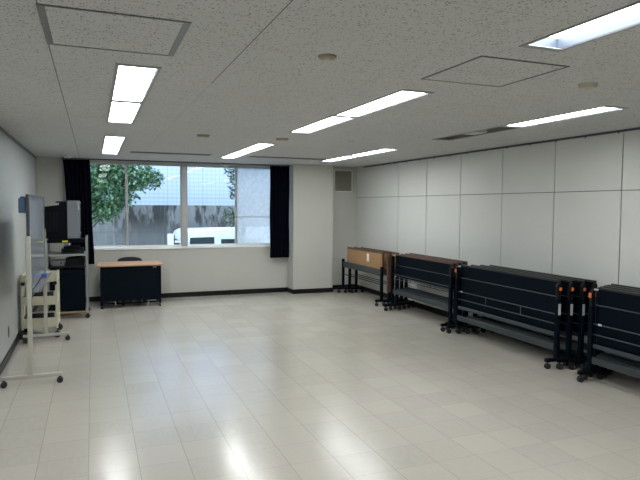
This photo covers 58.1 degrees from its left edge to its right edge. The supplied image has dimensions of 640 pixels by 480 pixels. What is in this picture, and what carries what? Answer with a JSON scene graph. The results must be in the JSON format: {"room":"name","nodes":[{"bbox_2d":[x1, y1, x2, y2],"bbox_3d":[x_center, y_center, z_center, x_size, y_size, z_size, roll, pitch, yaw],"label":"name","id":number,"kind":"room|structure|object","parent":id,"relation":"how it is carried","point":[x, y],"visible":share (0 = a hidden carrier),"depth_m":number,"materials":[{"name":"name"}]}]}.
{"room":"meeting room","nodes":[
{"label":"meeting room","id":0,"kind":"room"},
{"bbox_2d":[0,130,36,363],"bbox_3d":[-2.409,0.213,3.552,0.150,2.434,12.740,-1,4,-21],"label":"wall","id":1,"kind":"structure","parent":0,"point":[17,166],"depth_m":6.58,"materials":[{"name":"white paint"}]},
{"bbox_2d":[0,126,35,157],"bbox_3d":[-2.322,-0.991,3.514,0.022,0.026,12.740,-1,4,-21],"label":"trim","id":2,"kind":"structure","parent":1,"relation":"attached to","point":[1,128],"depth_m":6.92,"materials":[{"name":"metal"}]},
{"bbox_2d":[0,305,37,374],"bbox_3d":[-2.341,1.384,3.650,0.012,0.085,12.740,-1,4,-21],"label":"baseboard","id":3,"kind":"structure","parent":1,"relation":"attached to","point":[14,344],"depth_m":6.33,"materials":[{"name":"plastic"}]},
{"bbox_2d":[35,157,356,296],"bbox_3d":[-1.998,-0.197,10.629,6.110,2.434,0.150,-1,4,-21],"label":"wall","id":4,"kind":"structure","parent":0,"point":[192,269],"depth_m":10.62,"materials":[{"name":"white paint"}]},
{"bbox_2d":[62,159,269,249],"bbox_3d":[-2.473,-0.612,10.384,3.960,1.530,0.130,-1,4,-21],"label":"window","id":5,"kind":"structure","parent":4,"relation":"in","point":[252,192],"depth_m":10.75,"materials":[{"name":"metal"}]},
{"bbox_2d":[89,284,354,301],"bbox_3d":[-1.915,0.990,10.474,5.788,0.085,0.332,-1,4,-21],"label":"baseboard","id":6,"kind":"structure","parent":4,"relation":"attached to","point":[283,289],"depth_m":10.83,"materials":[{"name":"plastic"}]},
{"bbox_2d":[334,170,352,191],"bbox_3d":[0.463,-1.174,11.450,0.400,0.440,0.018,-1,4,-21],"label":"air vent","id":7,"kind":"object","parent":4,"relation":"in","point":[343,179],"visible":1,"depth_m":11.45,"materials":[{"name":"beige plastic"}]},
{"bbox_2d":[288,164,332,288],"bbox_3d":[-0.183,-0.212,11.091,0.805,2.434,0.320,-1,4,-21],"label":"wall pillar","id":8,"kind":"structure","parent":0,"point":[310,259],"depth_m":10.94,"materials":[{"name":"white paint"}]},
{"bbox_2d":[0,289,639,479],"bbox_3d":[0.355,1.481,4.720,6.110,0.200,13.040,-1,4,-21],"label":"floor","id":9,"kind":"structure","parent":0,"point":[334,385],"depth_m":4.95,"materials":[{"name":"tile"}]},
{"bbox_2d":[0,194,69,387],"bbox_3d":[-2.961,0.408,6.065,0.518,1.745,1.886,-1,4,-21],"label":"whiteboard","id":10,"kind":"object","parent":9,"relation":"on","point":[35,239],"visible":1,"depth_m":5.55,"materials":[{"name":"white metal"}]},
{"bbox_2d":[18,196,25,212],"bbox_3d":[-2.715,-0.322,5.262,0.062,0.150,0.140,-1,4,-21],"label":"holder","id":11,"kind":"object","parent":10,"relation":"attached to","point":[22,200],"visible":0.78,"depth_m":5.20,"materials":[{"name":"blue plastic"}]},
{"bbox_2d":[32,272,50,292],"bbox_3d":[-2.928,0.435,6.080,0.061,0.024,1.562,-1,4,-21],"label":"tray","id":12,"kind":"object","parent":10,"relation":"on","point":[40,282],"depth_m":5.82,"materials":[{"name":"grey plastic"}]},
{"bbox_2d":[42,273,47,278],"bbox_3d":[-3.048,0.394,6.380,0.048,0.050,0.140,-1,4,-21],"label":"eraser","id":13,"kind":"object","parent":10,"relation":"on","point":[44,275],"visible":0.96,"depth_m":6.32,"materials":[{"name":"blue plastic"}]},
{"bbox_2d":[19,270,62,339],"bbox_3d":[-3.539,0.806,7.310,0.470,0.800,0.532,-1,4,-21],"label":"trolley","id":14,"kind":"object","parent":9,"relation":"on","point":[54,277],"visible":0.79,"depth_m":7.14,"materials":[{"name":"beige plastic"}]},
{"bbox_2d":[22,270,58,282],"bbox_3d":[-3.540,0.461,7.299,0.400,0.090,0.480,-1,4,-21],"label":"tray","id":15,"kind":"object","parent":14,"relation":"on","point":[54,276],"depth_m":7.14,"materials":[{"name":"beige plastic"}]},
{"bbox_2d":[23,290,58,305],"bbox_3d":[-3.542,0.735,7.315,0.400,0.110,0.480,-1,4,-21],"label":"tray","id":16,"kind":"object","parent":14,"relation":"on","point":[36,300],"depth_m":7.13,"materials":[{"name":"beige plastic"}]},
{"bbox_2d":[24,311,59,328],"bbox_3d":[-3.544,1.010,7.331,0.400,0.120,0.480,-1,4,-21],"label":"tray","id":17,"kind":"object","parent":14,"relation":"on","point":[52,321],"depth_m":7.15,"materials":[{"name":"beige plastic"}]},
{"bbox_2d":[32,313,53,317],"bbox_3d":[-3.544,1.008,7.330,0.280,0.100,0.320,-1,4,-21],"label":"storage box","id":18,"kind":"object","parent":14,"relation":"on","point":[37,315],"visible":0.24,"depth_m":7.31,"materials":[{"name":"black plastic"}]},
{"bbox_2d":[33,291,52,296],"bbox_3d":[-3.544,0.728,7.319,0.260,0.100,0.310,-1,4,-21],"label":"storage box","id":19,"kind":"object","parent":14,"relation":"on","point":[49,293],"visible":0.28,"depth_m":7.30,"materials":[{"name":"black plastic"}]},
{"bbox_2d":[46,235,89,317],"bbox_3d":[-3.754,0.538,8.576,0.599,1.185,0.629,-1,4,-21],"label":"cart","id":20,"kind":"object","parent":9,"relation":"on","point":[84,239],"visible":0.59,"depth_m":8.36,"materials":[{"name":"metal"}]},
{"bbox_2d":[50,259,64,266],"bbox_3d":[-3.830,0.332,8.412,0.180,0.085,0.246,-1,4,-21],"label":"equipment box","id":21,"kind":"object","parent":20,"relation":"on","point":[54,262],"visible":1,"depth_m":8.31,"materials":[{"name":"grey plastic"}]},
{"bbox_2d":[44,201,81,239],"bbox_3d":[-3.801,-0.299,8.506,0.513,0.563,0.652,-1,4,-21],"label":"television","id":22,"kind":"object","parent":20,"relation":"on","point":[63,221],"visible":1,"depth_m":8.23,"materials":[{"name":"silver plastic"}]},
{"bbox_2d":[47,237,84,242],"bbox_3d":[-3.751,0.004,8.545,0.503,0.045,0.600,-1,4,-21],"label":"shelf","id":23,"kind":"object","parent":20,"relation":"attached to","point":[82,240],"depth_m":8.28,"materials":[{"name":"plastic"}]},
{"bbox_2d":[47,251,84,256],"bbox_3d":[-3.752,0.203,8.556,0.503,0.025,0.600,-1,4,-21],"label":"shelf","id":24,"kind":"object","parent":20,"relation":"attached to","point":[50,254],"depth_m":8.32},
{"bbox_2d":[48,262,85,268],"bbox_3d":[-3.753,0.376,8.566,0.503,0.020,0.600,-1,4,-21],"label":"shelf","id":25,"kind":"object","parent":20,"relation":"attached to","point":[49,266],"depth_m":8.31,"materials":[{"name":"black plastic"}]},
{"bbox_2d":[50,267,85,311],"bbox_3d":[-3.745,0.716,8.573,0.470,0.620,0.512,-1,4,-21],"label":"media cabinet","id":26,"kind":"object","parent":20,"relation":"on","point":[72,280],"visible":0.67,"depth_m":8.36,"materials":[{"name":"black metal"}]},
{"bbox_2d":[61,245,83,253],"bbox_3d":[-3.653,0.140,8.514,0.300,0.108,0.343,-1,4,-21],"label":"recorder","id":27,"kind":"object","parent":20,"relation":"on","point":[67,249],"visible":1,"depth_m":8.39,"materials":[{"name":"black plastic"}]},
{"bbox_2d":[64,245,79,248],"bbox_3d":[-3.667,0.102,8.519,0.220,0.032,0.200,-1,4,-21],"label":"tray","id":28,"kind":"object","parent":27,"relation":"on","point":[66,246],"depth_m":8.43,"materials":[{"name":"black plastic"}]},
{"bbox_2d":[66,257,84,265],"bbox_3d":[-3.627,0.316,8.537,0.250,0.105,0.320,-1,4,-21],"label":"amplifier","id":29,"kind":"object","parent":20,"relation":"on","point":[70,261],"visible":1,"depth_m":8.41,"materials":[{"name":"black plastic"}]},
{"bbox_2d":[97,260,163,308],"bbox_3d":[-3.150,0.728,9.547,1.015,0.700,0.640,-1,4,-21],"label":"desk","id":30,"kind":"object","parent":9,"relation":"on","point":[119,280],"visible":1,"depth_m":9.31,"materials":[{"name":"brown wood"}]},
{"bbox_2d":[116,257,145,305],"bbox_3d":[-3.193,0.685,9.719,0.476,0.765,0.520,-1,4,-21],"label":"office chair","id":31,"kind":"object","parent":9,"relation":"on","point":[123,258],"visible":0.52,"depth_m":9.87,"materials":[{"name":"fabric"}]},
{"bbox_2d":[337,247,389,305],"bbox_3d":[0.756,0.613,10.316,0.280,0.888,1.630,-1,4,-21],"label":"folding table","id":32,"kind":"object","parent":9,"relation":"on","point":[356,258],"visible":0.85,"depth_m":10.18,"materials":[{"name":"wood"}]},
{"bbox_2d":[344,247,394,306],"bbox_3d":[0.882,0.614,10.312,0.280,0.888,1.630,-1,4,-21],"label":"folding table","id":33,"kind":"object","parent":9,"relation":"on","point":[385,253],"visible":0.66,"depth_m":9.79,"materials":[{"name":"metal"}]},
{"bbox_2d":[350,247,403,306],"bbox_3d":[1.007,0.615,10.307,0.280,0.888,1.630,-1,4,-21],"label":"folding table","id":34,"kind":"object","parent":9,"relation":"on","point":[393,253],"visible":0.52,"depth_m":10.81,"materials":[{"name":"metal"}]},
{"bbox_2d":[384,254,460,331],"bbox_3d":[1.457,0.719,8.420,0.308,0.905,1.667,-1,4,-21],"label":"folding table","id":35,"kind":"object","parent":9,"relation":"on","point":[422,270],"visible":0.86,"depth_m":8.36,"materials":[{"name":"metal"}]},
{"bbox_2d":[388,254,462,329],"bbox_3d":[1.541,0.714,8.505,0.308,0.905,1.664,-1,4,-21],"label":"folding table","id":36,"kind":"object","parent":9,"relation":"on","point":[455,263],"visible":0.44,"depth_m":8.50,"materials":[{"name":"metal"}]},
{"bbox_2d":[393,253,462,328],"bbox_3d":[1.625,0.710,8.592,0.308,0.905,1.664,-1,4,-21],"label":"folding table","id":37,"kind":"object","parent":9,"relation":"on","point":[459,262],"visible":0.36,"depth_m":8.54,"materials":[{"name":"metal"}]},
{"bbox_2d":[397,253,467,316],"bbox_3d":[1.709,0.705,8.679,0.308,0.905,1.664,-1,4,-21],"label":"folding table","id":38,"kind":"object","parent":9,"relation":"on","point":[464,262],"visible":0.23,"depth_m":8.89,"materials":[{"name":"metal"}]},
{"bbox_2d":[446,265,568,368],"bbox_3d":[2.128,0.820,6.746,0.308,0.905,1.828,-1,4,-21],"label":"folding table","id":39,"kind":"object","parent":9,"relation":"on","point":[530,302],"visible":0.92,"depth_m":6.59,"materials":[{"name":"metal"}]},
{"bbox_2d":[456,265,580,368],"bbox_3d":[2.248,0.821,6.740,0.308,0.905,1.828,-1,4,-21],"label":"folding table","id":40,"kind":"object","parent":9,"relation":"on","point":[566,323],"visible":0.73,"depth_m":6.01,"materials":[{"name":"metal"}]},
{"bbox_2d":[465,265,586,369],"bbox_3d":[2.369,0.822,6.734,0.308,0.905,1.828,-1,4,-21],"label":"folding table","id":41,"kind":"object","parent":9,"relation":"on","point":[579,286],"visible":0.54,"depth_m":6.00,"materials":[{"name":"metal"}]},
{"bbox_2d":[474,265,597,368],"bbox_3d":[2.490,0.823,6.727,0.308,0.905,1.828,-1,4,-21],"label":"folding table","id":42,"kind":"object","parent":9,"relation":"on","point":[590,284],"visible":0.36,"depth_m":6.04,"materials":[{"name":"metal"}]},
{"bbox_2d":[577,287,639,381],"bbox_3d":[2.913,0.945,4.673,0.308,0.905,1.828,-1,4,-21],"label":"folding table","id":43,"kind":"object","parent":9,"relation":"on","point":[618,311],"visible":1,"depth_m":5.27,"materials":[{"name":"metal"}]},
{"bbox_2d":[582,286,639,379],"bbox_3d":[2.997,0.941,4.760,0.308,0.905,1.828,-1,4,-21],"label":"folding table","id":44,"kind":"object","parent":9,"relation":"on","point":[605,373],"visible":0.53,"depth_m":5.53,"materials":[{"name":"metal"}]},
{"bbox_2d":[588,285,639,376],"bbox_3d":[3.081,0.936,4.846,0.308,0.905,1.828,-1,4,-21],"label":"folding table","id":45,"kind":"object","parent":9,"relation":"on","point":[600,352],"visible":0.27,"depth_m":5.48,"materials":[{"name":"metal"}]},
{"bbox_2d":[593,284,639,374],"bbox_3d":[3.165,0.932,4.933,0.308,0.905,1.828,-1,4,-21],"label":"folding table","id":46,"kind":"object","parent":9,"relation":"on","point":[611,284],"visible":0.12,"depth_m":5.57,"materials":[{"name":"metal"}]},
{"bbox_2d":[0,0,639,167],"bbox_3d":[0.371,-1.184,4.565,6.110,0.270,13.040,-1,4,-21],"label":"ceiling","id":47,"kind":"structure","parent":0,"point":[243,74],"depth_m":3.59,"materials":[{"name":"white tile"}]},
{"bbox_2d":[101,146,121,153],"bbox_3d":[-2.997,-1.321,8.250,0.249,0.084,1.204,-1,4,-21],"label":"ceiling light","id":48,"kind":"object","parent":47,"relation":"attached to","point":[105,150],"visible":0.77,"depth_m":8.32,"materials":[{"name":"plastic"}]},
{"bbox_2d":[36,3,191,56],"bbox_3d":[-0.938,-0.942,2.631,0.600,0.005,0.600,-1,4,-21],"label":"ceiling hatch","id":49,"kind":"object","parent":47,"relation":"attached to","point":[61,25],"visible":1,"depth_m":2.59,"materials":[{"name":"metal"}]},
{"bbox_2d":[102,136,126,146],"bbox_3d":[-2.554,-1.253,7.127,0.249,0.084,1.204,-1,4,-21],"label":"ceiling light","id":50,"kind":"object","parent":47,"relation":"attached to","point":[109,141],"visible":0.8,"depth_m":7.14,"materials":[{"name":"plastic"}]},
{"bbox_2d":[104,137,123,145],"bbox_3d":[-2.554,-1.224,7.128,0.201,0.006,1.176,-1,4,-21],"label":"diffuser","id":51,"kind":"object","parent":50,"relation":"attached to","point":[108,141],"depth_m":7.15,"materials":[{"name":"white plastic"}]},
{"bbox_2d":[106,101,143,123],"bbox_3d":[-1.684,-1.120,4.921,0.249,0.084,1.214,-1,4,-21],"label":"ceiling light","id":52,"kind":"object","parent":47,"relation":"attached to","point":[118,112],"visible":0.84,"depth_m":4.86,"materials":[{"name":"plastic"}]},
{"bbox_2d":[109,63,161,102],"bbox_3d":[-1.237,-1.051,3.788,0.249,0.084,1.214,-1,4,-21],"label":"ceiling light","id":53,"kind":"object","parent":47,"relation":"attached to","point":[130,83],"visible":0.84,"depth_m":3.68,"materials":[{"name":"plastic"}]},
{"bbox_2d":[130,151,211,155],"bbox_3d":[-2.236,-1.308,8.675,1.186,0.015,0.216,-1,4,-21],"label":"ceiling vent","id":54,"kind":"object","parent":47,"relation":"in","point":[131,151],"visible":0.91,"depth_m":8.68,"materials":[{"name":"metal"}]},
{"bbox_2d":[61,158,289,165],"bbox_3d":[-2.402,-1.376,10.167,3.955,0.030,0.024,-1,4,-21],"label":"rail","id":55,"kind":"object","parent":47,"relation":"attached to","point":[61,158],"visible":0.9,"depth_m":10.09,"materials":[{"name":"metal"}]},
{"bbox_2d":[63,159,94,263],"bbox_3d":[-4.014,-0.462,9.585,0.460,1.742,0.082,-1,4,-21],"label":"curtain","id":56,"kind":"object","parent":55,"relation":"hanging from","point":[77,175],"visible":0.69,"depth_m":9.59,"materials":[{"name":"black fabric"}]},
{"bbox_2d":[270,166,289,257],"bbox_3d":[-0.762,-0.527,10.863,0.390,1.722,0.083,-1,4,-21],"label":"curtain","id":57,"kind":"object","parent":55,"relation":"hanging from","point":[279,175],"visible":1,"depth_m":10.86,"materials":[{"name":"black fabric"}]},
{"bbox_2d":[197,134,209,137],"bbox_3d":[-1.295,-1.149,6.386,0.140,0.030,0.140,-1,4,-21],"label":"smoke detector","id":58,"kind":"object","parent":47,"relation":"attached to","point":[198,135],"visible":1,"depth_m":6.34,"materials":[{"name":"beige plastic"}]},
{"bbox_2d":[220,152,252,158],"bbox_3d":[-1.315,-1.350,8.912,0.249,0.084,1.204,-1,4,-21],"label":"ceiling light","id":59,"kind":"object","parent":47,"relation":"attached to","point":[234,155],"visible":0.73,"depth_m":8.91,"materials":[{"name":"plastic"}]},
{"bbox_2d":[222,152,245,157],"bbox_3d":[-1.315,-1.321,8.914,0.201,0.006,1.176,-1,4,-21],"label":"diffuser","id":60,"kind":"object","parent":59,"relation":"attached to","point":[236,154],"depth_m":8.92,"materials":[{"name":"white plastic"}]},
{"bbox_2d":[236,143,276,151],"bbox_3d":[-0.871,-1.282,7.788,0.249,0.084,1.204,-1,4,-21],"label":"ceiling light","id":61,"kind":"object","parent":47,"relation":"attached to","point":[259,146],"visible":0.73,"depth_m":7.78,"materials":[{"name":"plastic"}]},
{"bbox_2d":[241,144,271,151],"bbox_3d":[-0.872,-1.253,7.790,0.201,0.006,1.176,-1,4,-21],"label":"diffuser","id":62,"kind":"object","parent":61,"relation":"attached to","point":[256,147],"depth_m":7.78,"materials":[{"name":"white plastic"}]},
{"bbox_2d":[276,138,288,140],"bbox_3d":[-0.438,-1.164,6.691,0.150,0.026,0.150,-1,4,-21],"label":"smoke detector","id":63,"kind":"object","parent":47,"relation":"attached to","point":[277,139],"visible":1,"depth_m":6.64,"materials":[{"name":"beige plastic"}]},
{"bbox_2d":[249,156,317,159],"bbox_3d":[-0.510,-1.337,9.354,1.316,0.015,0.216,-1,4,-21],"label":"ceiling vent","id":64,"kind":"object","parent":47,"relation":"in","point":[249,156],"visible":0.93,"depth_m":9.31,"materials":[{"name":"metal"}]},
{"bbox_2d":[288,116,355,133],"bbox_3d":[-0.002,-1.148,5.582,0.249,0.084,1.214,-1,4,-21],"label":"ceiling light","id":65,"kind":"object","parent":47,"relation":"attached to","point":[330,121],"visible":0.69,"depth_m":5.56,"materials":[{"name":"plastic"}]},
{"bbox_2d":[318,53,336,59],"bbox_3d":[0.038,-0.951,3.004,0.100,0.018,0.100,-1,4,-21],"label":"smoke detector","id":66,"kind":"object","parent":47,"relation":"attached to","point":[326,56],"visible":1,"depth_m":2.98,"materials":[{"name":"beige plastic"}]},
{"bbox_2d":[320,156,360,161],"bbox_3d":[0.321,-1.373,9.480,0.249,0.084,1.204,-1,4,-21],"label":"ceiling light","id":67,"kind":"object","parent":47,"relation":"attached to","point":[344,157],"visible":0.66,"depth_m":9.47,"materials":[{"name":"plastic"}]},
{"bbox_2d":[325,156,353,160],"bbox_3d":[0.321,-1.344,9.482,0.201,0.006,1.176,-1,4,-21],"label":"diffuser","id":68,"kind":"object","parent":67,"relation":"attached to","point":[345,157],"depth_m":9.47,"materials":[{"name":"white plastic"}]},
{"bbox_2d":[349,149,400,156],"bbox_3d":[0.764,-1.305,8.357,0.249,0.084,1.204,-1,4,-21],"label":"ceiling light","id":69,"kind":"object","parent":47,"relation":"attached to","point":[380,150],"visible":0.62,"depth_m":8.38,"materials":[{"name":"plastic"}]},
{"bbox_2d":[355,149,390,155],"bbox_3d":[0.764,-1.276,8.358,0.201,0.006,1.176,-1,4,-21],"label":"diffuser","id":70,"kind":"object","parent":69,"relation":"attached to","point":[381,150],"depth_m":8.39,"materials":[{"name":"white plastic"}]},
{"bbox_2d":[333,89,434,117],"bbox_3d":[0.446,-1.079,4.449,0.249,0.084,1.214,-1,4,-21],"label":"ceiling light","id":71,"kind":"object","parent":47,"relation":"attached to","point":[401,96],"visible":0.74,"depth_m":4.37,"materials":[{"name":"plastic"}]},
{"bbox_2d":[432,126,517,140],"bbox_3d":[1.634,-1.171,6.151,0.249,0.084,1.214,-1,4,-21],"label":"ceiling light","id":72,"kind":"object","parent":47,"relation":"attached to","point":[499,128],"visible":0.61,"depth_m":6.12,"materials":[{"name":"metal"}]},
{"bbox_2d":[421,55,569,86],"bbox_3d":[1.001,-0.972,3.356,0.590,0.005,0.590,-1,4,-21],"label":"ceiling hatch","id":73,"kind":"object","parent":47,"relation":"attached to","point":[482,70],"visible":1,"depth_m":3.32,"materials":[{"name":"metal"}]},
{"bbox_2d":[503,106,628,127],"bbox_3d":[2.081,-1.103,5.018,0.249,0.084,1.214,-1,4,-21],"label":"ceiling light","id":74,"kind":"object","parent":47,"relation":"attached to","point":[603,109],"visible":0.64,"depth_m":4.97,"materials":[{"name":"plastic"}]},
{"bbox_2d":[519,1,639,51],"bbox_3d":[1.303,-0.948,2.276,0.249,0.084,1.214,-1,4,-21],"label":"ceiling light","id":75,"kind":"object","parent":47,"relation":"attached to","point":[626,17],"visible":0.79,"depth_m":2.63,"materials":[{"name":"plastic"}]},
{"bbox_2d":[551,4,639,37],"bbox_3d":[1.303,-0.971,2.275,0.201,0.006,1.186,-1,4,-21],"label":"diffuser","id":76,"kind":"object","parent":75,"relation":"attached to","point":[631,11],"depth_m":2.60,"materials":[{"name":"white plastic"}]},
{"bbox_2d":[579,82,597,89],"bbox_3d":[1.698,-0.968,3.647,0.112,0.038,0.112,-1,4,-21],"label":"smoke detector","id":77,"kind":"object","parent":47,"relation":"attached to","point":[588,85],"visible":1,"depth_m":3.61,"materials":[{"name":"beige plastic"}]},
{"bbox_2d":[356,130,639,352],"bbox_3d":[3.136,0.119,5.734,0.150,2.434,12.740,-1,4,-21],"label":"wall","id":78,"kind":"structure","parent":0,"point":[570,207],"depth_m":7.17,"materials":[{"name":"paint"}]},
{"bbox_2d":[358,285,586,356],"bbox_3d":[3.055,1.293,5.773,0.010,0.085,12.740,-1,4,-21],"label":"baseboard","id":79,"kind":"structure","parent":78,"relation":"attached to","point":[418,305],"depth_m":9.14,"materials":[{"name":"plastic"}]},
{"bbox_2d":[363,127,639,167],"bbox_3d":[3.127,-1.074,5.475,0.020,0.022,12.400,-1,4,-21],"label":"trim","id":80,"kind":"structure","parent":78,"relation":"attached to","point":[637,128],"depth_m":7.04,"materials":[{"name":"metal"}]},
{"label":"outside","id":81,"kind":"structure","parent":0,"visible":0},
{"bbox_3d":[-3.577,1.473,17.353,34.000,0.200,13.310,-1,4,-21],"label":"ground","id":82,"kind":"structure","parent":81,"visible":0},
{"bbox_2d":[90,164,164,226],"bbox_3d":[-4.385,-0.264,11.850,2.364,3.903,0.902,-1,4,-25],"label":"broadleaf tree","id":83,"kind":"object","parent":82,"relation":"on","point":[102,178],"visible":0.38,"depth_m":11.72,"materials":[{"name":"green plant"}]},
{"bbox_2d":[69,205,234,245],"bbox_3d":[-2.527,0.331,14.635,34.000,2.410,0.200,-1,4,-21],"label":"wall","id":84,"kind":"structure","parent":82,"relation":"on","point":[147,224],"depth_m":13.89,"materials":[{"name":"concrete"}]},
{"bbox_2d":[90,165,234,205],"bbox_3d":[-4.339,-3.240,19.088,34.000,9.000,5.000,-1,4,-21],"label":"building","id":85,"kind":"structure","parent":82,"relation":"on","point":[205,186],"depth_m":16.75,"materials":[{"name":"white tile"}]},
{"bbox_2d":[167,227,234,244],"bbox_3d":[-1.848,0.639,13.713,3.640,1.910,1.655,-1,4,-21],"label":"van","id":86,"kind":"object","parent":82,"relation":"on","point":[206,235],"visible":0.12,"depth_m":12.79,"materials":[{"name":"white paint"}]},
{"bbox_2d":[167,234,180,244],"bbox_3d":[-3.151,0.021,12.411,0.280,0.320,0.260,-1,4,-21],"label":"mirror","id":87,"kind":"object","parent":86,"relation":"attached to","point":[170,237],"depth_m":12.27,"materials":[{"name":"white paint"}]},
{"bbox_2d":[222,168,255,227],"bbox_3d":[-1.453,-0.124,12.499,1.384,3.582,0.680,-1,4,-21],"label":"slender tree","id":88,"kind":"object","parent":82,"relation":"on","point":[231,172],"visible":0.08,"depth_m":12.26,"materials":[{"name":"green plant"}]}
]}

